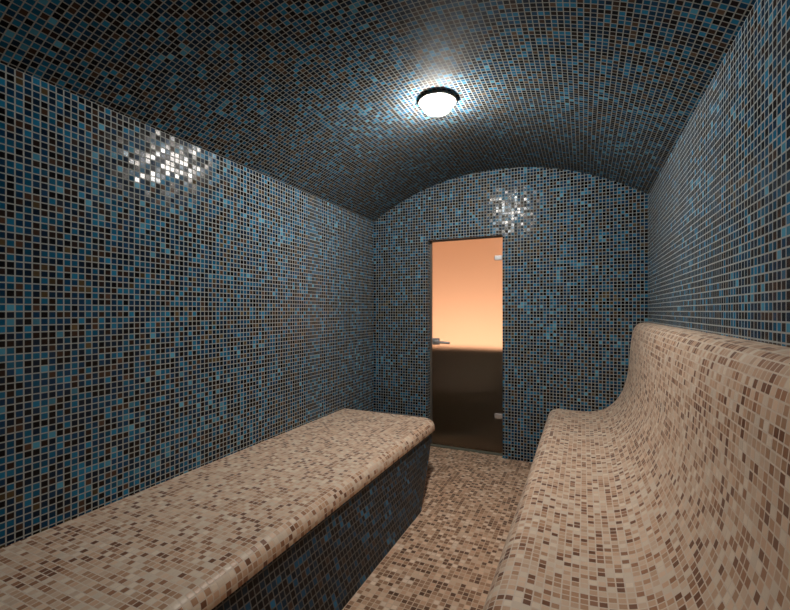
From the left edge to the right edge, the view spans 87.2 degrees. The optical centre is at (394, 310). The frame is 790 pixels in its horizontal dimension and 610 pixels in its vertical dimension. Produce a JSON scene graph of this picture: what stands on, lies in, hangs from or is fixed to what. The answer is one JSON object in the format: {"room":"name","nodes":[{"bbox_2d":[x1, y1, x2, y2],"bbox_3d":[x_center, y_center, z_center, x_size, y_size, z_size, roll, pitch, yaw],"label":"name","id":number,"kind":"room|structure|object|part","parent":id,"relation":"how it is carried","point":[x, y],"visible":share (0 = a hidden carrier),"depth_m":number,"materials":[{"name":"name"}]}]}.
{"room":"spa","nodes":[
{"label":"spa","id":0,"kind":"room"},
{"bbox_2d":[0,63,373,547],"bbox_3d":[-1.137,0.200,2.152,0.001,2.200,4.480,0,0,24],"label":"wall","id":1,"kind":"structure","parent":0,"point":[171,307],"depth_m":2.00,"materials":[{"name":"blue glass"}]},
{"bbox_2d":[0,0,755,221],"bbox_3d":[-0.052,-1.080,1.660,2.381,0.360,4.480,0,0,24],"label":"ceiling","id":2,"kind":"structure","parent":0,"point":[319,99],"depth_m":1.97,"materials":[{"name":"blue glass"}]},
{"bbox_2d":[418,90,455,115],"bbox_3d":[0.251,-1.218,2.466,0.224,0.090,0.224,0,0,24],"label":"ceiling lamp","id":3,"kind":"object","parent":2,"relation":"attached to","point":[436,102],"visible":1,"depth_m":2.41,"materials":[{"name":"glass"}]},
{"bbox_2d":[342,446,531,609],"bbox_3d":[-0.052,1.300,1.660,2.581,0.001,4.680,0,0,24],"label":"floor","id":4,"kind":"structure","parent":0,"point":[448,558],"depth_m":2.36,"materials":[{"name":"brown tile"}]},
{"bbox_2d":[0,408,434,609],"bbox_3d":[-0.803,1.080,1.711,0.967,0.440,3.947,0,0,24],"label":"bench","id":5,"kind":"object","parent":4,"relation":"on","point":[299,518],"visible":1,"depth_m":1.75,"materials":[{"name":"beige tile"}]},
{"bbox_2d":[483,322,789,609],"bbox_3d":[0.657,0.694,1.339,0.822,1.212,4.475,0,0,24],"label":"bench","id":6,"kind":"object","parent":4,"relation":"on","point":[674,494],"visible":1,"depth_m":1.28,"materials":[{"name":"beige tile"}]},
{"bbox_2d":[374,167,647,461],"bbox_3d":[0.787,-0.050,3.793,3.500,2.700,0.100,0,0,24],"label":"wall","id":7,"kind":"structure","parent":0,"point":[575,244],"depth_m":3.55,"materials":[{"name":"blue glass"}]},
{"bbox_2d":[430,236,502,451],"bbox_3d":[0.651,0.306,3.856,0.701,1.961,0.099,0,0,24],"label":"door","id":8,"kind":"structure","parent":7,"relation":"in","point":[466,275],"depth_m":3.88,"materials":[{"name":"brown glass"}]},
{"bbox_3d":[0.395,0.292,3.994,0.075,0.065,0.014,0,0,24],"label":"lock plate","id":9,"kind":"part","parent":8,"relation":"part of","materials":[{"name":"silver metal"}]},
{"bbox_3d":[0.435,0.296,3.923,0.176,0.032,0.056,0,0,38],"label":"handle","id":10,"kind":"part","parent":8,"relation":"part of","materials":[{"name":"silver metal"}]},
{"bbox_2d":[431,443,502,455],"bbox_3d":[0.665,1.294,3.888,0.701,0.012,0.070,0,0,24],"label":"trim","id":11,"kind":"structure","parent":7,"relation":"attached to","point":[433,444],"depth_m":3.86,"materials":[{"name":"stone"}]},
{"bbox_2d":[648,0,789,346],"bbox_3d":[1.032,0.200,1.168,0.001,2.200,4.480,0,0,24],"label":"wall","id":12,"kind":"structure","parent":0,"point":[719,204],"depth_m":1.36,"materials":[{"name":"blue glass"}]}
]}

